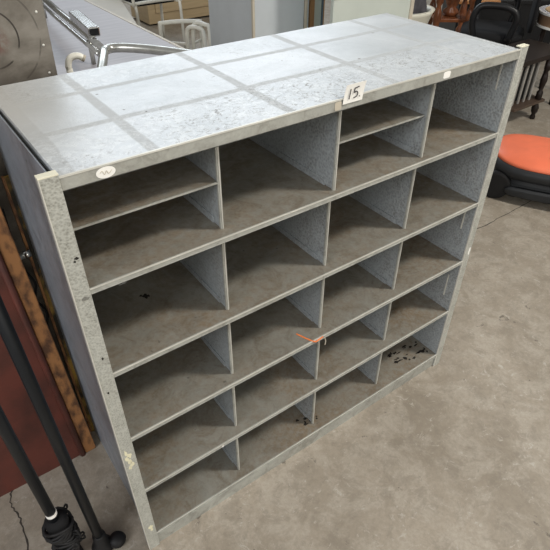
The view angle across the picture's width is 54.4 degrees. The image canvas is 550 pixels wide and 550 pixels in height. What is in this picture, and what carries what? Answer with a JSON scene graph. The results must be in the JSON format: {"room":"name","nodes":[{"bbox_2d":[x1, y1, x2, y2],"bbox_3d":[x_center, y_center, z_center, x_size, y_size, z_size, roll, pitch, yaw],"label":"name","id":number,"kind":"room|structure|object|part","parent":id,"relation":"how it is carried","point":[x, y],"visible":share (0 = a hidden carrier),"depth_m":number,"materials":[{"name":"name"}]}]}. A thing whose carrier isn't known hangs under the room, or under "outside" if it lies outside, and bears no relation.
{"room":"furniture warehouse","nodes":[
{"label":"furniture warehouse","id":0,"kind":"room"},
{"bbox_2d":[19,249,31,259],"bbox_3d":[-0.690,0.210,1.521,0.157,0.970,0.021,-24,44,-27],"label":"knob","id":1,"kind":"object","parent":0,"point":[24,254],"visible":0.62,"depth_m":1.35,"materials":[{"name":"silver metal"}]},
{"bbox_2d":[0,0,549,549],"bbox_3d":[0.279,-2.880,6.309,20.000,0.120,19.000,-24,44,-27],"label":"floor","id":2,"kind":"structure","parent":0,"point":[456,456],"depth_m":1.79,"materials":[{"name":"concrete"}]},
{"bbox_2d":[9,491,28,549],"bbox_3d":[-0.727,0.787,1.572,0.040,0.001,0.450,-24,44,-27],"label":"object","id":3,"kind":"structure","parent":2,"relation":"on","point":[17,513],"depth_m":1.62,"materials":[{"name":"black"}]},
{"bbox_2d":[0,0,83,415],"bbox_3d":[-0.709,-0.084,1.438,0.473,1.534,0.022,-24,44,-27],"label":"metal sheet","id":4,"kind":"object","parent":2,"relation":"on","point":[26,52],"visible":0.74,"depth_m":1.22,"materials":[{"name":"metal"}]},
{"bbox_2d":[0,405,85,549],"bbox_3d":[-0.575,0.281,1.125,0.094,1.350,0.096,-24,44,-27],"label":"pole","id":5,"kind":"object","parent":2,"relation":"on","point":[7,433],"depth_m":1.36,"materials":[{"name":"metal"}]},
{"bbox_3d":[-0.577,0.705,1.460,0.094,0.180,0.096,-24,44,-27],"label":"cord coil","id":6,"kind":"part","parent":5,"relation":"part of","materials":[{"name":"black fabric"}]},
{"bbox_2d":[0,207,95,496],"bbox_3d":[-0.877,0.217,1.298,0.620,1.250,0.036,-25,45,-26],"label":"board panel","id":7,"kind":"object","parent":2,"relation":"on","point":[18,296],"visible":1,"depth_m":1.54,"materials":[{"name":"red paint"}]},
{"bbox_3d":[-0.658,0.121,1.409,0.018,1.250,0.018,-25,45,-26],"label":"moulding","id":8,"kind":"part","parent":7,"relation":"part of","materials":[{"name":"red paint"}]},
{"bbox_2d":[1,175,94,431],"bbox_3d":[-0.638,0.155,1.573,0.021,0.990,0.016,-24,44,-27],"label":"wooden plank","id":9,"kind":"object","parent":2,"relation":"on","point":[6,181],"visible":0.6,"depth_m":1.48,"materials":[{"name":"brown wood"}]},
{"bbox_2d":[0,295,125,549],"bbox_3d":[-0.484,0.260,1.152,0.099,1.350,0.063,-17,42,-21],"label":"pole","id":10,"kind":"object","parent":2,"relation":"on","point":[101,540],"visible":1,"depth_m":1.20,"materials":[{"name":"metal"}]},
{"bbox_3d":[-0.463,0.773,1.565,0.052,0.032,0.052,-24,44,-27],"label":"knob","id":11,"kind":"part","parent":10,"relation":"part of","materials":[{"name":"black rubber"}]},
{"bbox_2d":[65,52,85,72],"bbox_3d":[-0.517,-0.102,1.737,0.058,1.192,0.021,-13,40,-16],"label":"pipe","id":12,"kind":"object","parent":2,"relation":"on","point":[69,59],"visible":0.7,"depth_m":1.37,"materials":[{"name":"white paint"}]},
{"bbox_2d":[88,0,135,23],"bbox_3d":[-1.579,-2.151,4.878,0.573,0.500,1.687,-18,42,-21],"label":"board","id":13,"kind":"object","parent":2,"relation":"on","point":[117,7],"visible":0.14,"depth_m":4.78,"materials":[{"name":"white"}]},
{"bbox_2d":[44,0,184,74],"bbox_3d":[-1.201,-1.070,3.319,0.945,0.742,2.400,-24,44,-27],"label":"folding table","id":14,"kind":"object","parent":2,"relation":"on","point":[114,28],"visible":0.23,"depth_m":3.14,"materials":[{"name":"grey laminate"}]},
{"bbox_2d":[42,0,190,67],"bbox_3d":[-1.028,-1.254,2.798,0.596,0.197,1.905,-24,44,-27],"label":"frame","id":15,"kind":"object","parent":14,"relation":"on","point":[76,19],"visible":0.69,"depth_m":2.56,"materials":[{"name":"silver metal"}]},
{"bbox_3d":[-1.158,-1.406,2.943,0.063,0.049,1.396,-20,43,-24],"label":"rail","id":16,"kind":"part","parent":15,"relation":"part of","materials":[{"name":"silver metal"}]},
{"bbox_2d":[121,0,185,48],"bbox_3d":[-1.255,-2.702,5.286,0.573,0.863,0.541,-24,44,-27],"label":"chair","id":17,"kind":"object","parent":2,"relation":"on","point":[134,3],"visible":0.7,"depth_m":5.19,"materials":[{"name":"white paint"}]},
{"bbox_3d":[-1.243,-2.705,5.262,0.380,0.015,0.350,-24,44,-27],"label":"seat","id":18,"kind":"part","parent":17,"relation":"part of","materials":[{"name":"beige fabric"}]},
{"bbox_3d":[-1.378,-2.808,5.419,0.454,0.863,0.122,-24,44,-27],"label":"frame","id":19,"kind":"part","parent":17,"relation":"part of","materials":[{"name":"white paint"}]},
{"bbox_2d":[130,0,208,24],"bbox_3d":[-0.988,-3.597,6.463,1.520,0.805,0.540,-24,44,-27],"label":"desk","id":20,"kind":"object","parent":2,"relation":"on","point":[191,9],"visible":0.63,"depth_m":6.29,"materials":[{"name":"beige wood"}]},
{"bbox_3d":[-0.832,-3.485,6.286,1.330,0.590,0.016,-24,44,-27],"label":"panel","id":21,"kind":"part","parent":20,"relation":"part of","materials":[{"name":"beige wood"}]},
{"bbox_2d":[158,19,210,49],"bbox_3d":[-0.728,-1.983,4.674,0.500,0.496,0.242,15,41,18],"label":"frame","id":22,"kind":"object","parent":2,"relation":"on","point":[195,22],"visible":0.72,"depth_m":4.54,"materials":[{"name":"white paint"}]},
{"bbox_3d":[-0.866,-2.002,4.613,0.238,0.024,0.024,10,39,12],"label":"rail","id":23,"kind":"part","parent":22,"relation":"part of","materials":[{"name":"white metal"}]},
{"bbox_3d":[-0.677,-1.899,4.593,0.239,0.467,0.046,22,43,25],"label":"bent leg","id":24,"kind":"part","parent":22,"relation":"part of","materials":[{"name":"white paint"}]},
{"bbox_3d":[-0.627,-1.917,4.592,0.238,0.496,0.043,24,44,27],"label":"bent leg","id":25,"kind":"part","parent":22,"relation":"part of","materials":[{"name":"white paint"}]},
{"bbox_2d":[208,0,308,45],"bbox_3d":[-0.113,-2.108,3.865,0.509,1.700,0.648,-24,44,-27],"label":"tall cabinet","id":26,"kind":"object","parent":2,"relation":"on","point":[230,20],"visible":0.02,"depth_m":3.81,"materials":[{"name":"grey metal"}]},
{"bbox_3d":[0.031,-1.972,3.669,0.433,1.630,0.018,-24,44,-27],"label":"door","id":27,"kind":"part","parent":26,"relation":"part of","materials":[{"name":"grey metal"}]},
{"bbox_2d":[0,13,528,549],"bbox_3d":[0.008,-0.018,1.622,1.253,1.206,0.485,-24,44,-27],"label":"shelf unit","id":28,"kind":"object","parent":2,"relation":"on","point":[260,263],"visible":0.98,"depth_m":1.35,"materials":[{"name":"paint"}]},
{"bbox_3d":[-0.478,0.205,1.360,0.002,1.178,0.477,-24,44,-27],"label":"panel","id":29,"kind":"part","parent":28,"relation":"part of","materials":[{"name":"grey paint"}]},
{"bbox_2d":[1,209,48,324],"bbox_3d":[-0.664,0.197,1.591,0.038,0.897,0.023,11,40,13],"label":"cable","id":30,"kind":"object","parent":28,"relation":"hanging from","point":[28,274],"visible":0.41,"depth_m":1.45,"materials":[{"name":"black rubber"}]},
{"bbox_3d":[-0.485,0.202,1.350,0.002,1.196,0.477,-24,44,-27],"label":"panel","id":31,"kind":"part","parent":28,"relation":"part of","materials":[{"name":"paint"}]},
{"bbox_3d":[-0.353,0.319,1.195,0.032,1.204,0.017,-24,44,-27],"label":"post","id":32,"kind":"part","parent":28,"relation":"part of","materials":[{"name":"paint"}]},
{"bbox_2d":[96,166,115,177],"bbox_3d":[-0.274,-0.167,0.868,0.033,0.020,0.002,-24,44,-27],"label":"sticker","id":33,"kind":"object","parent":28,"relation":"attached to","point":[107,171],"visible":1,"depth_m":0.87,"materials":[{"name":"white paper"}]},
{"bbox_3d":[-0.363,-0.242,1.131,0.296,0.002,0.443,-24,44,-27],"label":"half shelf","id":34,"kind":"part","parent":28,"relation":"part of","materials":[{"name":"paint"}]},
{"bbox_3d":[0.007,-0.480,1.260,1.190,0.020,0.478,-24,44,-27],"label":"panel","id":35,"kind":"part","parent":28,"relation":"part of","materials":[{"name":"paint"}]},
{"bbox_3d":[0.007,-0.130,1.536,1.188,0.002,0.474,-24,44,-27],"label":"shelf","id":36,"kind":"part","parent":28,"relation":"part of","materials":[{"name":"paint"}]},
{"bbox_3d":[0.007,-0.309,1.394,1.188,0.002,0.474,-24,44,-27],"label":"shelf","id":37,"kind":"part","parent":28,"relation":"part of","materials":[{"name":"paint"}]},
{"bbox_3d":[0.006,0.047,1.676,1.188,0.002,0.474,-24,44,-27],"label":"shelf","id":38,"kind":"part","parent":28,"relation":"part of","materials":[{"name":"paint"}]},
{"bbox_3d":[0.005,0.224,1.816,1.188,0.002,0.474,-24,44,-27],"label":"shelf","id":39,"kind":"part","parent":28,"relation":"part of","materials":[{"name":"paint"}]},
{"bbox_3d":[0.143,-0.360,1.114,1.190,0.025,0.018,-24,44,-27],"label":"rail","id":40,"kind":"part","parent":28,"relation":"part of","materials":[{"name":"paint"}]},
{"bbox_3d":[0.004,0.402,1.957,1.188,0.002,0.474,-24,44,-27],"label":"shelf","id":41,"kind":"part","parent":28,"relation":"part of","materials":[{"name":"paint"}]},
{"bbox_3d":[0.141,0.552,1.833,1.190,0.052,0.003,-24,44,-27],"label":"kick plate","id":42,"kind":"part","parent":28,"relation":"part of","materials":[{"name":"paint"}]},
{"bbox_2d":[335,101,341,110],"bbox_3d":[0.130,-0.347,1.097,0.018,0.018,0.001,-24,44,-27],"label":"scrap","id":43,"kind":"object","parent":28,"relation":"attached to","point":[338,105],"visible":1,"depth_m":1.10,"materials":[{"name":"beige paper"}]},
{"bbox_2d":[343,80,366,104],"bbox_3d":[0.164,-0.375,1.099,0.058,0.040,0.005,-24,44,-27],"label":"price tag","id":44,"kind":"object","parent":28,"relation":"attached to","point":[354,92],"visible":1,"depth_m":1.10,"materials":[{"name":"white paper"}]},
{"bbox_3d":[0.122,-0.458,1.406,0.294,0.002,0.443,-24,44,-27],"label":"half shelf","id":45,"kind":"part","parent":28,"relation":"part of","materials":[{"name":"paint"}]},
{"bbox_2d":[443,71,450,78],"bbox_3d":[0.402,-0.469,1.251,0.024,0.016,0.001,-24,44,-27],"label":"scrap","id":46,"kind":"object","parent":28,"relation":"attached to","point":[446,74],"visible":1,"depth_m":1.25,"materials":[{"name":"white paper"}]},
{"bbox_3d":[0.489,-0.224,1.907,0.002,1.178,0.477,-24,44,-27],"label":"panel","id":47,"kind":"part","parent":28,"relation":"part of","materials":[{"name":"grey paint"}]},
{"bbox_3d":[0.638,-0.120,1.756,0.032,1.204,0.017,-24,44,-27],"label":"post","id":48,"kind":"part","parent":28,"relation":"part of","materials":[{"name":"paint"}]},
{"bbox_2d":[308,0,314,27],"bbox_3d":[0.278,-2.158,4.010,0.045,1.600,0.030,-24,44,-27],"label":"wooden post","id":49,"kind":"object","parent":2,"relation":"on","point":[311,2],"visible":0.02,"depth_m":4.11,"materials":[{"name":"brown wood"}]},
{"bbox_2d":[314,0,324,26],"bbox_3d":[0.328,-2.207,4.073,0.120,1.600,0.046,-24,44,-27],"label":"door leaf","id":50,"kind":"structure","parent":2,"relation":"on","point":[319,4],"depth_m":4.19,"materials":[{"name":"grey wood"}]},
{"bbox_2d":[330,0,414,23],"bbox_3d":[0.672,-1.840,3.611,0.750,1.600,0.046,-24,44,-27],"label":"door","id":51,"kind":"structure","parent":2,"relation":"on","point":[341,10],"depth_m":3.59,"materials":[{"name":"white paint"}]},
{"bbox_2d":[412,5,434,23],"bbox_3d":[1.007,-1.875,4.440,0.500,0.632,0.500,-24,44,-27],"label":"armchair","id":52,"kind":"object","parent":2,"relation":"on","point":[424,17],"visible":0.18,"depth_m":4.12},
{"bbox_2d":[413,0,426,13],"bbox_3d":[1.081,-2.163,4.223,0.310,0.460,0.290,-24,44,-27],"label":"crumpled cloth","id":53,"kind":"object","parent":52,"relation":"on","point":[420,6],"visible":0.14,"depth_m":4.15,"materials":[{"name":"grey fabric"}]},
{"bbox_2d":[428,0,475,32],"bbox_3d":[1.558,-2.234,4.818,0.440,0.725,0.400,2,38,2],"label":"wooden chair","id":54,"kind":"object","parent":2,"relation":"on","point":[451,13],"visible":0.32,"depth_m":4.68,"materials":[{"name":"red wood"}]},
{"bbox_3d":[1.422,-2.302,4.924,0.076,0.700,0.076,2,38,2],"label":"leg","id":55,"kind":"part","parent":54,"relation":"part of","materials":[{"name":"red wood"}]},
{"bbox_3d":[1.413,-2.153,4.736,0.076,0.700,0.076,2,38,2],"label":"leg","id":56,"kind":"part","parent":54,"relation":"part of","materials":[{"name":"red wood"}]},
{"bbox_2d":[431,12,465,22],"bbox_3d":[1.558,-2.299,4.767,0.300,0.030,0.260,2,38,2],"label":"shelf","id":57,"kind":"object","parent":54,"relation":"attached to","point":[460,17],"depth_m":4.67,"materials":[{"name":"red wood"}]},
{"bbox_3d":[1.702,-2.295,4.916,0.076,0.700,0.076,2,38,2],"label":"leg","id":58,"kind":"part","parent":54,"relation":"part of","materials":[{"name":"red wood"}]},
{"bbox_3d":[1.693,-2.146,4.728,0.076,0.700,0.076,2,38,2],"label":"leg","id":59,"kind":"part","parent":54,"relation":"part of","materials":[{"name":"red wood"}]},
{"bbox_2d":[439,0,549,43],"bbox_3d":[2.243,-2.580,5.441,1.020,0.500,0.600,0,38,-1],"label":"wooden table","id":60,"kind":"object","parent":2,"relation":"on","point":[485,14],"visible":0.34,"depth_m":5.17,"materials":[{"name":"orange wood"}]},
{"bbox_2d":[460,0,541,44],"bbox_3d":[1.765,-1.956,4.285,0.543,0.948,0.613,13,40,16],"label":"office chair","id":61,"kind":"object","parent":2,"relation":"on","point":[501,32],"visible":0.77,"depth_m":4.10,"materials":[{"name":"black plastic"}]},
{"bbox_3d":[1.742,-1.953,4.299,0.480,0.090,0.480,13,40,16],"label":"seat","id":62,"kind":"part","parent":61,"relation":"part of","materials":[{"name":"black fabric"}]},
{"bbox_3d":[1.645,-1.901,4.017,0.360,0.272,0.071,13,40,16],"label":"armrest","id":63,"kind":"part","parent":61,"relation":"part of","materials":[{"name":"black plastic"}]},
{"bbox_3d":[1.833,-2.216,4.416,0.360,0.272,0.071,13,40,16],"label":"armrest","id":64,"kind":"part","parent":61,"relation":"part of","materials":[{"name":"black plastic"}]},
{"bbox_3d":[1.996,-2.106,4.058,0.040,0.430,0.440,13,40,16],"label":"backrest","id":65,"kind":"part","parent":61,"relation":"part of","materials":[{"name":"black fabric"}]},
{"bbox_2d":[477,201,529,228],"bbox_3d":[1.378,-0.382,3.060,1.800,0.001,0.034,-24,44,-27],"label":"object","id":66,"kind":"structure","parent":2,"relation":"on","point":[529,201],"depth_m":3.00,"materials":[{"name":"black"}]},
{"bbox_2d":[486,134,549,203],"bbox_3d":[1.616,-0.620,3.147,0.706,0.263,0.525,16,41,19],"label":"ottoman","id":67,"kind":"object","parent":2,"relation":"on","point":[521,170],"depth_m":3.04,"materials":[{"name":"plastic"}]},
{"bbox_2d":[498,134,549,174],"bbox_3d":[1.617,-0.699,3.088,0.656,0.065,0.484,16,41,19],"label":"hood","id":68,"kind":"object","parent":67,"relation":"attached to","point":[519,154],"depth_m":3.04,"materials":[{"name":"orange plastic"}]},
{"bbox_2d":[507,39,549,118],"bbox_3d":[1.821,-1.435,4.011,0.590,0.475,0.360,-24,44,-27],"label":"slatted bench","id":69,"kind":"object","parent":2,"relation":"on","point":[538,52],"visible":0.44,"depth_m":3.90,"materials":[{"name":"brown wood"}]},
{"bbox_2d":[510,95,544,111],"bbox_3d":[1.785,-1.320,4.023,0.380,0.020,0.300,-24,44,-27],"label":"shelf","id":70,"kind":"object","parent":69,"relation":"attached to","point":[534,100],"depth_m":3.95,"materials":[{"name":"brown wood"}]},
{"bbox_3d":[1.814,-1.614,3.883,0.590,0.035,0.335,-24,44,-27],"label":"seat","id":71,"kind":"part","parent":69,"relation":"part of","materials":[{"name":"brown wood"}]},
{"bbox_3d":[1.969,-1.372,3.961,0.055,0.440,0.053,-24,44,-27],"label":"leg","id":72,"kind":"part","parent":69,"relation":"part of","materials":[{"name":"brown wood"}]},
{"bbox_2d":[535,5,549,104],"bbox_3d":[2.263,-1.755,4.274,0.472,0.656,0.472,-24,44,-27],"label":"round stool","id":73,"kind":"object","parent":2,"relation":"on","point":[543,21],"visible":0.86,"depth_m":4.09,"materials":[{"name":"brown wood"}]},
{"bbox_3d":[2.090,-1.732,4.328,0.064,0.552,0.036,6,39,7],"label":"leg","id":74,"kind":"part","parent":73,"relation":"part of","materials":[{"name":"brown wood"}]}
]}

